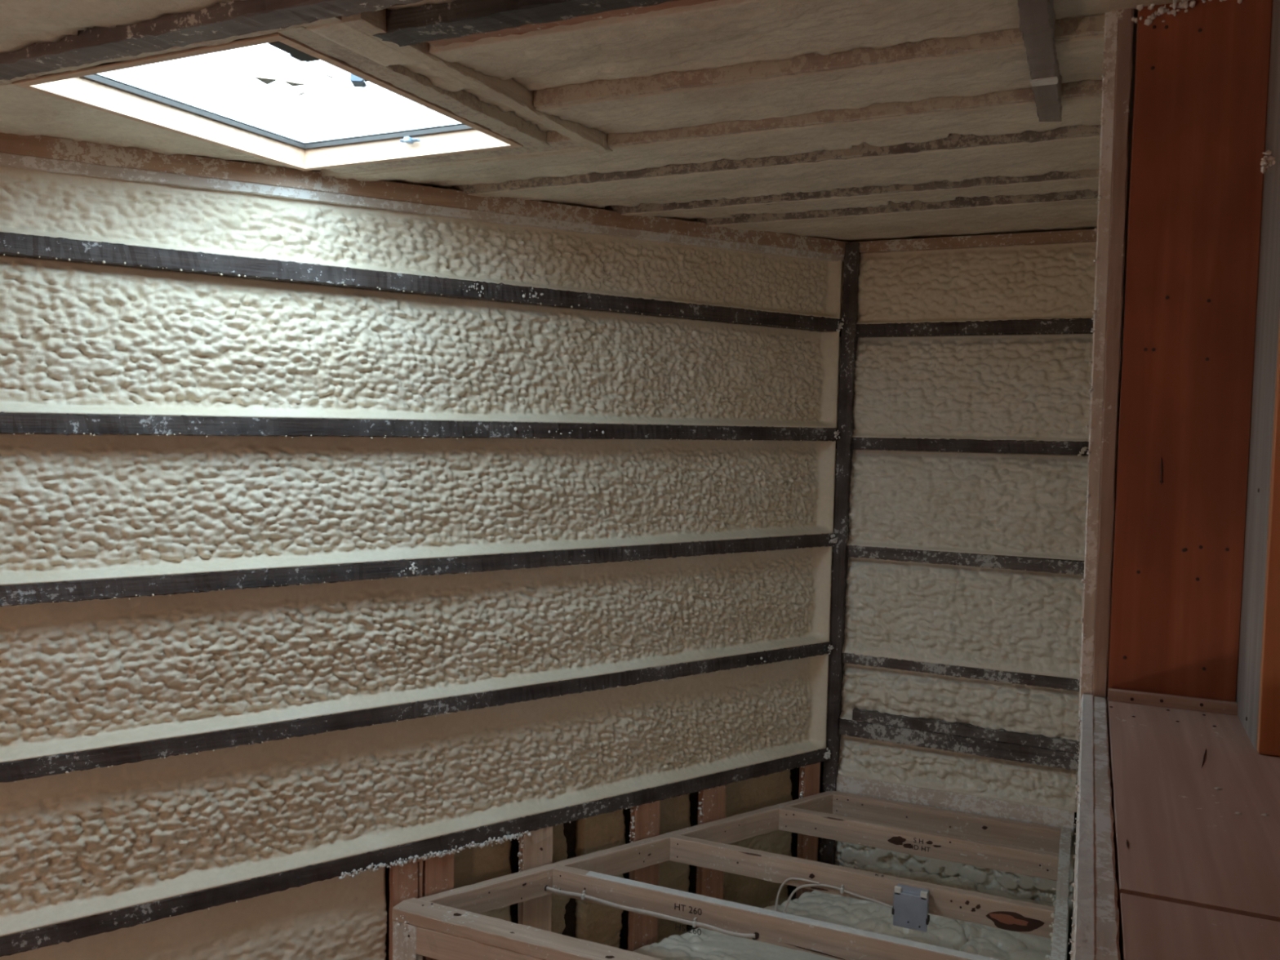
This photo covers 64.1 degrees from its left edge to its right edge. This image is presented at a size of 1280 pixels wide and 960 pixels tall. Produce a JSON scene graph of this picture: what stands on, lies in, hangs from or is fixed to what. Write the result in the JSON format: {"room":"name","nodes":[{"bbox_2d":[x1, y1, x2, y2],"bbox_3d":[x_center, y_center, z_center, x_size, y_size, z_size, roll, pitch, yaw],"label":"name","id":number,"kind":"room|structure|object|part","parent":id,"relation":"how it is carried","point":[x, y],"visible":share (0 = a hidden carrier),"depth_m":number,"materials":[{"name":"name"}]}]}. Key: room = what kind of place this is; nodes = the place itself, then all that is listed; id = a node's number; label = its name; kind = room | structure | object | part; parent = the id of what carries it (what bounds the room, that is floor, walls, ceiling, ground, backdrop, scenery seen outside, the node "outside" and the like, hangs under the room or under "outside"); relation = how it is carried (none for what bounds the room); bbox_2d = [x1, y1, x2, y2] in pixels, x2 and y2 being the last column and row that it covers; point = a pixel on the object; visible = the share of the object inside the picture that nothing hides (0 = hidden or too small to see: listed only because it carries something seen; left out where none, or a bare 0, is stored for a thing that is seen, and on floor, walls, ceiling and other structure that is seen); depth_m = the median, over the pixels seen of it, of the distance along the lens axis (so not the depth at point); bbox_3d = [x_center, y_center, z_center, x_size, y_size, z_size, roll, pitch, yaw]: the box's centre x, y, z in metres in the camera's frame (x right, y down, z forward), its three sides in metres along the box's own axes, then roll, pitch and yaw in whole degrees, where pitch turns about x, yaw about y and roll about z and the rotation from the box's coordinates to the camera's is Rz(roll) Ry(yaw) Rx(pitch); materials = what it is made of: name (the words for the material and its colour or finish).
{"room":"unfinished attic","nodes":[
{"label":"unfinished attic","id":0,"kind":"room"},
{"bbox_2d":[33,186,823,959],"bbox_3d":[-1.915,0.407,2.538,6.720,2.834,0.045,-1,4,-35],"label":"wall","id":1,"kind":"structure","parent":0,"point":[569,831],"depth_m":3.86,"materials":[{"name":"wood"}]},
{"bbox_2d":[0,746,828,956],"bbox_3d":[-1.938,1.208,2.464,6.572,0.077,0.128,-1,4,-35],"label":"batten","id":2,"kind":"object","parent":1,"relation":"attached to","point":[67,931],"depth_m":3.18,"materials":[{"name":"brown wood"}]},
{"bbox_2d":[0,653,828,937],"bbox_3d":[-1.947,0.972,2.456,6.557,0.400,0.112,-1,4,-35],"label":"insulation","id":3,"kind":"object","parent":2,"relation":"on","point":[75,845],"visible":0.96,"depth_m":3.19},
{"bbox_2d":[0,640,831,782],"bbox_3d":[-1.931,0.750,2.441,6.572,0.064,0.124,-1,4,-35],"label":"batten","id":4,"kind":"object","parent":1,"relation":"attached to","point":[10,771],"depth_m":3.13,"materials":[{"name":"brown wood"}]},
{"bbox_2d":[0,546,832,762],"bbox_3d":[-1.937,0.521,2.432,6.559,0.401,0.112,-1,4,-35],"label":"spray foam insulation","id":5,"kind":"object","parent":4,"relation":"on","point":[80,676],"visible":0.98,"depth_m":3.17},
{"bbox_2d":[0,533,835,606],"bbox_3d":[-1.921,0.296,2.414,6.572,0.063,0.128,-1,4,-35],"label":"batten","id":6,"kind":"object","parent":1,"relation":"attached to","point":[165,584],"depth_m":3.10,"materials":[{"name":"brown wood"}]},
{"bbox_2d":[0,433,835,585],"bbox_3d":[-1.928,0.077,2.408,6.561,0.383,0.112,-1,4,-35],"label":"bay","id":7,"kind":"object","parent":6,"relation":"on","point":[73,507],"visible":0.98,"depth_m":3.15,"materials":[{"name":"plastic"}]},
{"bbox_2d":[0,411,838,441],"bbox_3d":[-1.912,-0.137,2.388,6.572,0.063,0.128,-1,4,-35],"label":"batten","id":8,"kind":"object","parent":1,"relation":"attached to","point":[66,424],"depth_m":3.08,"materials":[{"name":"brown wood"}]},
{"bbox_2d":[0,255,839,428],"bbox_3d":[-1.918,-0.363,2.384,6.563,0.396,0.112,-1,4,-35],"label":"insulation","id":9,"kind":"object","parent":8,"relation":"on","point":[76,337],"visible":1,"depth_m":3.11},
{"bbox_2d":[0,231,841,332],"bbox_3d":[-1.902,-0.584,2.362,6.572,0.062,0.133,-1,4,-35],"label":"batten","id":10,"kind":"object","parent":1,"relation":"attached to","point":[11,244],"depth_m":3.06,"materials":[{"name":"brown wood"}]},
{"bbox_2d":[0,165,842,319],"bbox_3d":[-1.910,-0.731,2.364,6.565,0.239,0.112,-1,4,-35],"label":"bay","id":11,"kind":"object","parent":10,"relation":"on","point":[37,202],"visible":0.95,"depth_m":3.14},
{"bbox_2d":[624,893,1071,959],"bbox_3d":[-1.376,1.881,2.181,5.480,0.050,6.036,3,3,24],"label":"floor","id":12,"kind":"structure","parent":0,"point":[793,896],"depth_m":3.96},
{"bbox_2d":[0,866,386,959],"bbox_3d":[-2.738,1.541,1.949,4.660,0.602,0.111,-1,4,-35],"label":"bay","id":13,"kind":"object","parent":12,"relation":"on","point":[335,918],"visible":0.84,"depth_m":3.05,"materials":[{"name":"plastic"}]},
{"bbox_2d":[388,857,422,959],"bbox_3d":[-0.750,1.506,3.273,0.102,0.602,0.042,-1,4,-35],"label":"stud","id":14,"kind":"object","parent":12,"relation":"on","point":[406,882],"visible":0.5,"depth_m":3.24,"materials":[{"name":"brown wood"}]},
{"bbox_2d":[392,907,422,959],"bbox_3d":[-0.734,1.571,3.190,0.091,0.483,0.066,3,3,24],"label":"frame post","id":15,"kind":"object","parent":12,"relation":"on","point":[404,934],"visible":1,"depth_m":3.18,"materials":[{"name":"brown wood"}]},
{"bbox_2d":[416,926,546,959],"bbox_3d":[0.151,1.459,2.808,1.825,0.092,0.041,3,3,24],"label":"beam","id":16,"kind":"structure","parent":15,"relation":"attached to","point":[434,944],"depth_m":3.10,"materials":[{"name":"brown wood"}]},
{"bbox_2d":[391,897,663,959],"bbox_3d":[0.121,1.391,2.845,1.915,0.041,0.091,3,3,24],"label":"beam","id":17,"kind":"structure","parent":16,"relation":"on","point":[493,931],"depth_m":3.06,"materials":[{"name":"brown wood"}]},
{"bbox_2d":[411,791,834,914],"bbox_3d":[0.032,1.365,3.748,1.870,0.093,0.041,-1,4,-35],"label":"beam","id":18,"kind":"structure","parent":15,"relation":"attached to","point":[526,885],"depth_m":3.65,"materials":[{"name":"brown wood"}]},
{"bbox_2d":[552,864,999,959],"bbox_3d":[0.430,1.415,3.197,1.578,0.115,0.042,3,3,24],"label":"joist","id":19,"kind":"object","parent":18,"relation":"attached to","point":[792,931],"visible":0.99,"depth_m":3.21,"materials":[{"name":"brown wood"}]},
{"bbox_2d":[581,889,585,899],"bbox_3d":[-0.190,1.397,3.437,0.010,0.026,0.018,3,3,24],"label":"clip","id":20,"kind":"object","parent":19,"relation":"attached to","point":[584,891],"visible":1,"depth_m":3.43,"materials":[{"name":"white plastic"}]},
{"bbox_2d":[546,886,755,937],"bbox_3d":[0.022,1.414,3.345,0.738,0.030,0.021,2,3,23],"label":"cable","id":21,"kind":"object","parent":19,"relation":"attached to","point":[550,889],"visible":1,"depth_m":3.33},
{"bbox_2d":[692,917,697,927],"bbox_3d":[0.175,1.420,3.277,0.010,0.026,0.018,3,3,24],"label":"cable staple","id":22,"kind":"object","parent":19,"relation":"attached to","point":[695,921],"visible":1,"depth_m":3.27,"materials":[{"name":"white plastic"}]},
{"bbox_2d":[669,834,1054,938],"bbox_3d":[0.721,1.391,3.531,1.317,0.092,0.043,3,3,24],"label":"joist","id":23,"kind":"object","parent":18,"relation":"attached to","point":[998,912],"visible":1,"depth_m":3.50,"materials":[{"name":"brown wood"}]},
{"bbox_2d":[774,877,819,911],"bbox_3d":[0.547,1.479,3.580,0.159,0.173,0.018,3,3,24],"label":"cable","id":24,"kind":"object","parent":23,"relation":"attached to","point":[788,878],"visible":0.88,"depth_m":3.59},
{"bbox_2d":[782,884,893,913],"bbox_3d":[0.673,1.487,3.519,0.390,0.170,0.030,3,3,24],"label":"cable","id":25,"kind":"object","parent":23,"relation":"attached to","point":[794,891],"visible":0.92,"depth_m":3.53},
{"bbox_2d":[840,884,844,893],"bbox_3d":[0.696,1.407,3.515,0.010,0.026,0.018,3,3,24],"label":"cable staple","id":26,"kind":"object","parent":23,"relation":"attached to","point":[842,889],"visible":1,"depth_m":3.51,"materials":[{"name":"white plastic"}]},
{"bbox_2d":[891,884,929,932],"bbox_3d":[0.904,1.420,3.403,0.119,0.133,0.053,3,3,24],"label":"junction box","id":27,"kind":"object","parent":23,"relation":"attached to","point":[910,907],"visible":1,"depth_m":3.38,"materials":[{"name":"grey plastic"}]},
{"bbox_2d":[778,805,1058,881],"bbox_3d":[1.036,1.377,3.895,1.034,0.092,0.042,3,3,24],"label":"joist","id":28,"kind":"object","parent":18,"relation":"attached to","point":[1029,862],"visible":0.99,"depth_m":3.86,"materials":[{"name":"brown wood"}]},
{"bbox_2d":[831,791,1060,853],"bbox_3d":[1.206,1.368,4.101,0.889,0.092,0.042,3,3,24],"label":"joist","id":29,"kind":"object","parent":18,"relation":"attached to","point":[1000,830],"visible":0.88,"depth_m":4.07,"materials":[{"name":"brown wood"}]},
{"bbox_2d":[422,850,453,959],"bbox_3d":[-0.662,1.504,3.335,0.101,0.602,0.039,-1,4,-35],"label":"stud","id":30,"kind":"object","parent":12,"relation":"on","point":[437,872],"visible":0.31,"depth_m":3.30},
{"bbox_2d":[453,839,511,922],"bbox_3d":[-0.540,1.500,3.464,0.247,0.601,0.111,-1,4,-35],"label":"bay","id":31,"kind":"object","parent":12,"relation":"on","point":[473,865],"visible":0.25,"depth_m":3.48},
{"bbox_2d":[517,826,552,931],"bbox_3d":[-0.371,1.499,3.535,0.136,0.602,0.040,-1,4,-35],"label":"stud","id":32,"kind":"object","parent":12,"relation":"on","point":[535,850],"visible":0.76,"depth_m":3.52,"materials":[{"name":"brown wood"}]},
{"bbox_2d":[551,823,569,934],"bbox_3d":[-0.295,1.496,3.633,0.107,0.601,0.110,-1,4,-35],"label":"bay","id":33,"kind":"object","parent":12,"relation":"on","point":[559,902],"visible":0.3,"depth_m":3.63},
{"bbox_2d":[574,808,625,947],"bbox_3d":[-0.133,1.492,3.744,0.186,0.601,0.110,-1,4,-35],"label":"bay","id":34,"kind":"object","parent":12,"relation":"on","point":[595,922],"visible":0.52,"depth_m":3.73,"materials":[{"name":"wood"}]},
{"bbox_2d":[627,800,660,951],"bbox_3d":[0.007,1.492,3.796,0.132,0.602,0.041,-1,4,-35],"label":"stud","id":35,"kind":"object","parent":12,"relation":"on","point":[644,819],"visible":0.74,"depth_m":3.78,"materials":[{"name":"wood"}]},
{"bbox_2d":[657,793,690,942],"bbox_3d":[0.121,1.488,3.919,0.196,0.601,0.110,-1,4,-35],"label":"bay","id":36,"kind":"object","parent":12,"relation":"on","point":[674,813],"visible":0.34,"depth_m":3.93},
{"bbox_2d":[695,784,725,928],"bbox_3d":[0.268,1.487,3.975,0.130,0.602,0.039,-1,4,-35],"label":"stud","id":37,"kind":"object","parent":12,"relation":"on","point":[712,802],"visible":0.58,"depth_m":3.96,"materials":[{"name":"wood"}]},
{"bbox_2d":[723,768,792,908],"bbox_3d":[0.470,1.481,4.160,0.414,0.601,0.111,-1,4,-35],"label":"bay","id":38,"kind":"object","parent":12,"relation":"on","point":[751,794],"visible":0.36,"depth_m":4.18,"materials":[{"name":"wood"}]},
{"bbox_2d":[795,762,820,898],"bbox_3d":[0.697,1.479,4.271,0.104,0.602,0.040,-1,4,-35],"label":"stud","id":39,"kind":"object","parent":12,"relation":"on","point":[809,775],"visible":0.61,"depth_m":4.25,"materials":[{"name":"wood"}]},
{"bbox_2d":[819,242,861,865],"bbox_3d":[0.817,0.405,4.264,0.084,2.752,0.108,3,4,24],"label":"post","id":40,"kind":"object","parent":12,"relation":"on","point":[849,341],"visible":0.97,"depth_m":4.23,"materials":[{"name":"brown wood"}]},
{"bbox_2d":[0,132,848,262],"bbox_3d":[-1.890,-0.809,2.362,6.603,0.090,0.100,-3,5,-34],"label":"plate","id":41,"kind":"object","parent":40,"relation":"on","point":[39,146],"depth_m":3.05,"materials":[{"name":"brown wood"}]},
{"bbox_3d":[-1.892,-0.785,2.366,6.602,0.037,0.095,-3,5,-34],"label":"foamed plate strip","id":42,"kind":"part","parent":41,"relation":"part of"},
{"bbox_2d":[632,865,1069,959],"bbox_3d":[0.548,1.712,3.605,1.751,0.204,1.525,3,3,24],"label":"insulation","id":43,"kind":"object","parent":12,"relation":"on","point":[984,940],"visible":0.4,"depth_m":3.71},
{"bbox_2d":[835,229,1088,933],"bbox_3d":[1.370,0.381,4.176,1.420,2.830,0.045,3,3,24],"label":"wall","id":44,"kind":"structure","parent":0,"point":[1075,813],"depth_m":4.04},
{"bbox_2d":[835,774,1074,835],"bbox_3d":[1.262,1.304,4.159,0.930,0.097,0.088,3,3,24],"label":"plate","id":45,"kind":"object","parent":44,"relation":"attached to","point":[1026,813],"visible":0.54,"depth_m":4.10,"materials":[{"name":"brown wood"}]},
{"bbox_2d":[835,825,1075,948],"bbox_3d":[1.250,1.572,4.197,0.978,0.445,0.110,3,3,24],"label":"bay","id":46,"kind":"object","parent":44,"relation":"attached to","point":[852,855],"visible":0.2,"depth_m":4.12,"materials":[{"name":"plastic"}]},
{"bbox_2d":[837,734,1078,812],"bbox_3d":[1.257,1.175,4.175,0.978,0.166,0.110,3,3,24],"label":"bay","id":47,"kind":"object","parent":44,"relation":"attached to","point":[967,774],"visible":0.86,"depth_m":4.13,"materials":[{"name":"plastic"}]},
{"bbox_2d":[838,718,1079,770],"bbox_3d":[1.274,1.056,4.155,0.936,0.072,0.116,3,4,24],"label":"beam","id":48,"kind":"structure","parent":44,"relation":"attached to","point":[904,735],"depth_m":4.09,"materials":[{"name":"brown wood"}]},
{"bbox_2d":[839,662,1079,751],"bbox_3d":[1.263,0.902,4.160,0.978,0.232,0.110,3,3,24],"label":"bay","id":49,"kind":"object","parent":44,"relation":"attached to","point":[1051,713],"visible":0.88,"depth_m":4.11,"materials":[{"name":"plastic"}]},
{"bbox_2d":[841,652,1079,691],"bbox_3d":[1.281,0.767,4.139,0.937,0.058,0.114,3,4,24],"label":"beam","id":50,"kind":"structure","parent":44,"relation":"attached to","point":[1055,682],"depth_m":4.07,"materials":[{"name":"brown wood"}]},
{"bbox_2d":[834,448,1088,560],"bbox_3d":[1.278,0.087,4.115,0.978,0.399,0.110,3,3,24],"label":"bay","id":51,"kind":"object","parent":44,"relation":"attached to","point":[1029,505],"visible":0.94,"depth_m":4.06,"materials":[{"name":"plastic"}]},
{"bbox_2d":[842,557,1084,679],"bbox_3d":[1.270,0.539,4.140,0.978,0.406,0.110,3,3,24],"label":"bay","id":52,"kind":"object","parent":44,"relation":"attached to","point":[1029,622],"visible":0.93,"depth_m":4.09,"materials":[{"name":"plastic"}]},
{"bbox_2d":[836,333,1093,442],"bbox_3d":[1.287,-0.369,4.089,0.978,0.414,0.110,3,3,24],"label":"bay","id":53,"kind":"object","parent":44,"relation":"attached to","point":[993,387],"visible":0.93,"depth_m":4.04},
{"bbox_2d":[846,545,1084,575],"bbox_3d":[1.289,0.315,4.114,0.937,0.059,0.115,3,4,24],"label":"beam","id":54,"kind":"structure","parent":44,"relation":"attached to","point":[1000,562],"depth_m":4.05,"materials":[{"name":"brown wood"}]},
{"bbox_2d":[852,707,1079,753],"bbox_3d":[1.305,1.002,4.136,0.870,0.047,0.109,3,4,24],"label":"beam","id":55,"kind":"structure","parent":44,"relation":"attached to","point":[931,725],"depth_m":4.09,"materials":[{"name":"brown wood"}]},
{"bbox_2d":[840,241,1096,324],"bbox_3d":[1.295,-0.772,4.067,0.978,0.294,0.110,3,3,24],"label":"bay","id":56,"kind":"object","parent":44,"relation":"attached to","point":[1056,280],"visible":0.94,"depth_m":4.01,"materials":[{"name":"beige"}]},
{"bbox_2d":[850,437,1088,456],"bbox_3d":[1.298,-0.135,4.089,0.937,0.062,0.114,2,3,24],"label":"beam","id":57,"kind":"structure","parent":44,"relation":"attached to","point":[1029,446],"depth_m":4.03,"materials":[{"name":"brown wood"}]},
{"bbox_2d":[1077,446,1087,456],"bbox_3d":[1.673,-0.107,3.860,0.037,0.038,0.023,4,4,43],"label":"stub","id":58,"kind":"object","parent":57,"relation":"attached to","point":[1085,448],"visible":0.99,"depth_m":3.86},
{"bbox_2d":[855,317,1093,337],"bbox_3d":[1.307,-0.598,4.063,0.937,0.061,0.114,2,3,24],"label":"beam","id":59,"kind":"structure","parent":44,"relation":"attached to","point":[1060,326],"depth_m":4.00,"materials":[{"name":"brown wood"}]},
{"bbox_2d":[854,229,1097,253],"bbox_3d":[1.319,-0.938,4.041,0.950,0.045,0.103,3,3,24],"label":"plate","id":60,"kind":"object","parent":44,"relation":"attached to","point":[1082,235],"visible":0.8,"depth_m":3.99,"materials":[{"name":"brown wood"}]},
{"bbox_2d":[1070,0,1273,959],"bbox_3d":[1.548,0.491,2.716,0.671,2.780,2.480,3,3,24],"label":"wall","id":61,"kind":"structure","parent":0,"point":[1135,25],"depth_m":1.65,"materials":[{"name":"wood"}]},
{"bbox_2d":[1044,826,1071,959],"bbox_3d":[1.289,1.422,3.166,0.062,0.092,1.705,3,3,24],"label":"beam","id":62,"kind":"structure","parent":61,"relation":"attached to","point":[1059,936],"depth_m":3.33,"materials":[{"name":"brown wood"}]},
{"bbox_2d":[1072,537,1084,812],"bbox_3d":[1.695,0.224,3.871,0.027,2.184,0.025,0,3,-24],"label":"bead","id":63,"kind":"object","parent":61,"relation":"attached to","point":[1078,718],"visible":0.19,"depth_m":3.92,"materials":[{"name":"plastic"}]},
{"bbox_2d":[1109,0,1273,17],"bbox_3d":[0.346,-0.673,-0.050,0.620,0.038,3.445,3,3,24],"label":"trim","id":64,"kind":"structure","parent":61,"relation":"attached to","point":[1114,5],"depth_m":1.58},
{"bbox_3d":[-1.322,-0.901,2.027,5.480,0.213,6.036,3,3,24],"label":"ceiling","id":65,"kind":"structure","parent":0,"visible":0},
{"bbox_2d":[0,0,244,53],"bbox_3d":[-2.195,-0.761,0.824,4.460,0.162,2.900,3,3,24],"label":"bay","id":66,"kind":"object","parent":65,"relation":"attached to","point":[24,24],"visible":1,"depth_m":1.79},
{"bbox_2d":[0,82,320,171],"bbox_3d":[-1.419,-0.898,2.701,0.689,0.094,0.988,3,3,24],"label":"bay","id":67,"kind":"object","parent":65,"relation":"attached to","point":[24,111],"visible":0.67,"depth_m":2.48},
{"bbox_2d":[0,16,342,84],"bbox_3d":[-1.116,-0.845,2.015,1.310,0.068,0.026,2,3,24],"label":"header","id":68,"kind":"object","parent":65,"relation":"attached to","point":[323,21],"visible":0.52,"depth_m":1.90,"materials":[{"name":"brown wood"}]},
{"bbox_2d":[0,0,422,79],"bbox_3d":[-1.065,-0.841,1.945,1.580,0.077,0.070,2,3,24],"label":"ceiling beam","id":69,"kind":"structure","parent":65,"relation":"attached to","point":[222,20],"depth_m":1.82,"materials":[{"name":"brown wood"}]},
{"bbox_2d":[12,32,523,171],"bbox_3d":[-0.798,-0.898,2.360,0.720,0.149,0.863,3,3,24],"label":"skylight","id":70,"kind":"object","parent":65,"relation":"attached to","point":[127,89],"visible":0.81,"depth_m":2.60,"materials":[{"name":"white wood"}]},
{"bbox_2d":[254,76,277,84],"bbox_3d":[-0.858,-0.911,2.324,0.051,0.003,0.044,4,4,44],"label":"leaf","id":71,"kind":"object","parent":70,"relation":"on","point":[267,81],"visible":1,"depth_m":2.33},
{"bbox_2d":[284,80,305,86],"bbox_3d":[-0.795,-0.912,2.347,0.036,0.003,0.038,3,3,24],"label":"leaf","id":72,"kind":"object","parent":70,"relation":"on","point":[291,83],"visible":1,"depth_m":2.35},
{"bbox_3d":[-0.613,-0.899,2.703,0.018,0.014,0.022,3,3,24],"label":"latch knob","id":73,"kind":"part","parent":70,"relation":"part of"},
{"bbox_2d":[276,26,558,151],"bbox_3d":[-0.428,-0.857,2.230,0.067,0.066,0.945,3,5,24],"label":"joist","id":74,"kind":"object","parent":65,"relation":"attached to","point":[464,104],"visible":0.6,"depth_m":2.20,"materials":[{"name":"brown wood"}]},
{"bbox_2d":[386,0,455,9],"bbox_3d":[0.072,-0.801,1.491,1.190,0.077,0.142,3,3,24],"label":"bay","id":75,"kind":"object","parent":65,"relation":"attached to","point":[423,2],"visible":0.51,"depth_m":1.76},
{"bbox_2d":[306,21,555,132],"bbox_3d":[-0.373,-0.854,2.172,0.085,0.088,0.863,3,3,24],"label":"bay","id":76,"kind":"object","parent":65,"relation":"attached to","point":[360,42],"visible":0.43,"depth_m":1.94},
{"bbox_2d":[325,131,585,173],"bbox_3d":[-0.496,-0.897,2.739,0.840,0.067,0.072,2,3,24],"label":"header","id":77,"kind":"object","parent":65,"relation":"attached to","point":[557,140],"visible":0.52,"depth_m":2.73,"materials":[{"name":"brown wood"}]},
{"bbox_2d":[311,136,604,176],"bbox_3d":[-0.549,-0.904,2.830,1.022,0.074,0.056,3,3,24],"label":"bay","id":78,"kind":"object","parent":65,"relation":"attached to","point":[325,172],"visible":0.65,"depth_m":2.83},
{"bbox_2d":[342,8,613,154],"bbox_3d":[-0.291,-0.853,2.200,0.045,0.077,1.000,3,5,24],"label":"joist","id":79,"kind":"object","parent":65,"relation":"attached to","point":[508,92],"visible":0.52,"depth_m":2.13,"materials":[{"name":"wood"}]},
{"bbox_2d":[372,0,677,46],"bbox_3d":[0.097,-0.806,1.597,1.230,0.075,0.071,2,3,24],"label":"joist","id":80,"kind":"object","parent":65,"relation":"attached to","point":[408,26],"visible":0.93,"depth_m":1.74,"materials":[{"name":"wood"}]},
{"bbox_2d":[426,0,717,46],"bbox_3d":[0.149,-0.805,1.628,1.160,0.066,0.036,2,3,24],"label":"batten","id":81,"kind":"object","parent":65,"relation":"attached to","point":[524,28],"visible":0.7,"depth_m":1.75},
{"bbox_2d":[334,94,1102,187],"bbox_3d":[0.078,-0.895,2.747,2.198,0.088,0.346,3,3,24],"label":"bay","id":82,"kind":"object","parent":65,"relation":"attached to","point":[1019,117],"visible":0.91,"depth_m":2.65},
{"bbox_2d":[437,134,1100,208],"bbox_3d":[0.352,-0.920,3.093,1.976,0.090,0.480,3,3,24],"label":"bay","id":83,"kind":"object","parent":65,"relation":"attached to","point":[1021,159],"visible":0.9,"depth_m":2.99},
{"bbox_2d":[428,0,1110,91],"bbox_3d":[0.229,-0.827,1.851,1.195,0.083,0.388,3,3,24],"label":"bay","id":84,"kind":"object","parent":65,"relation":"attached to","point":[719,33],"visible":0.95,"depth_m":1.86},
{"bbox_2d":[438,124,1101,193],"bbox_3d":[0.263,-0.905,2.878,1.964,0.069,0.047,2,3,24],"label":"joist","id":85,"kind":"object","parent":65,"relation":"attached to","point":[954,140],"visible":0.48,"depth_m":2.78,"materials":[{"name":"wood"}]},
{"bbox_2d":[533,14,1105,109],"bbox_3d":[0.317,-0.842,2.047,1.193,0.069,0.046,2,3,24],"label":"joist","id":86,"kind":"object","parent":65,"relation":"attached to","point":[1065,28],"visible":0.49,"depth_m":2.02,"materials":[{"name":"brown wood"}]},
{"bbox_2d":[535,34,1104,133],"bbox_3d":[0.387,-0.853,2.208,1.195,0.083,0.366,3,3,24],"label":"bay","id":87,"kind":"object","parent":65,"relation":"attached to","point":[973,73],"visible":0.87,"depth_m":2.19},
{"bbox_2d":[600,168,1099,213],"bbox_3d":[0.603,-0.933,3.268,1.659,0.068,0.046,2,3,24],"label":"joist","id":88,"kind":"object","parent":65,"relation":"attached to","point":[866,190],"visible":0.39,"depth_m":3.22,"materials":[{"name":"wood"}]},
{"bbox_2d":[607,79,1102,146],"bbox_3d":[0.470,-0.868,2.394,1.193,0.067,0.049,2,3,24],"label":"joist","id":89,"kind":"object","parent":65,"relation":"attached to","point":[1085,87],"visible":0.41,"depth_m":2.36,"materials":[{"name":"brown wood"}]},
{"bbox_2d":[621,176,1098,221],"bbox_3d":[0.658,-0.942,3.408,1.671,0.084,0.316,3,3,24],"label":"bay","id":90,"kind":"object","parent":65,"relation":"attached to","point":[1045,187],"visible":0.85,"depth_m":3.33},
{"bbox_2d":[689,189,1097,225],"bbox_3d":[0.829,-0.951,3.528,1.456,0.068,0.046,2,3,24],"label":"joist","id":91,"kind":"object","parent":65,"relation":"attached to","point":[960,202],"visible":0.46,"depth_m":3.47,"materials":[{"name":"wood"}]},
{"bbox_2d":[708,197,1097,242],"bbox_3d":[0.984,-0.973,3.846,1.430,0.092,0.722,3,3,24],"label":"bay","id":92,"kind":"object","parent":65,"relation":"attached to","point":[1075,214],"visible":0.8,"depth_m":3.74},
{"bbox_2d":[1017,0,1062,121],"bbox_3d":[0.593,-0.788,1.548,0.052,0.093,1.576,3,5,24],"label":"beam","id":93,"kind":"structure","parent":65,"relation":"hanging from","point":[1037,17],"depth_m":1.84,"materials":[{"name":"wood"}]},
{"bbox_3d":[0.315,1.239,0.053,0.608,1.532,3.445,3,3,24],"label":"wall window","id":94,"kind":"structure","parent":0,"visible":0},
{"bbox_2d":[1068,693,1120,959],"bbox_3d":[0.191,0.427,0.428,0.044,0.042,2.700,3,3,24],"label":"wooden beam","id":95,"kind":"structure","parent":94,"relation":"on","point":[1095,924],"depth_m":1.05,"materials":[{"name":"brown wood"}]},
{"bbox_2d":[1091,8,1133,697],"bbox_3d":[0.760,-0.194,1.645,0.026,1.090,0.039,2,3,24],"label":"stud","id":96,"kind":"object","parent":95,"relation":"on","point":[1123,69],"visible":0.91,"depth_m":1.63,"materials":[{"name":"brown wood"}]},
{"bbox_2d":[1077,10,1117,716],"bbox_3d":[0.740,-0.175,1.655,0.027,1.128,0.050,2,3,24],"label":"stud","id":97,"kind":"object","parent":94,"relation":"on","point":[1110,39],"visible":0.95,"depth_m":1.64,"materials":[{"name":"brown wood"}]},
{"bbox_2d":[1106,688,1279,921],"bbox_3d":[0.865,0.390,1.209,0.559,0.056,0.785,3,3,24],"label":"board","id":98,"kind":"object","parent":94,"relation":"on","point":[1196,807],"depth_m":1.18,"materials":[{"name":"brown wood"}]},
{"bbox_3d":[0.834,0.348,1.605,0.180,0.018,0.016,3,3,24],"label":"sill lip","id":99,"kind":"part","parent":98,"relation":"part of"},
{"bbox_2d":[1106,0,1272,702],"bbox_3d":[0.845,-0.192,1.589,0.192,1.097,0.029,3,3,24],"label":"plywood panel","id":100,"kind":"object","parent":98,"relation":"on","point":[1202,72],"visible":1,"depth_m":1.58,"materials":[{"name":"brown wood"}]},
{"bbox_2d":[1150,0,1242,13],"bbox_3d":[0.856,-0.729,1.543,0.152,0.038,0.035,3,3,24],"label":"smear","id":101,"kind":"object","parent":100,"relation":"attached to","point":[1184,4],"visible":1,"depth_m":1.55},
{"bbox_2d":[1236,0,1279,750],"bbox_3d":[0.884,-0.181,1.455,0.048,1.090,0.212,3,3,24],"label":"wooden post","id":102,"kind":"object","parent":98,"relation":"on","point":[1268,313],"visible":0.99,"depth_m":1.46,"materials":[{"name":"wood"}]},
{"bbox_2d":[1256,315,1279,755],"bbox_3d":[1.016,-0.169,1.273,0.379,1.088,0.018,3,3,24],"label":"plywood board","id":103,"kind":"object","parent":98,"relation":"on","point":[1268,719],"visible":1,"depth_m":1.36,"materials":[{"name":"wood"}]},
{"bbox_2d":[1119,893,1279,959],"bbox_3d":[0.313,0.457,-0.041,0.560,0.038,1.938,3,3,24],"label":"board","id":104,"kind":"object","parent":94,"relation":"on","point":[1150,929],"visible":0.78,"depth_m":0.88,"materials":[{"name":"brown wood"}]}
]}

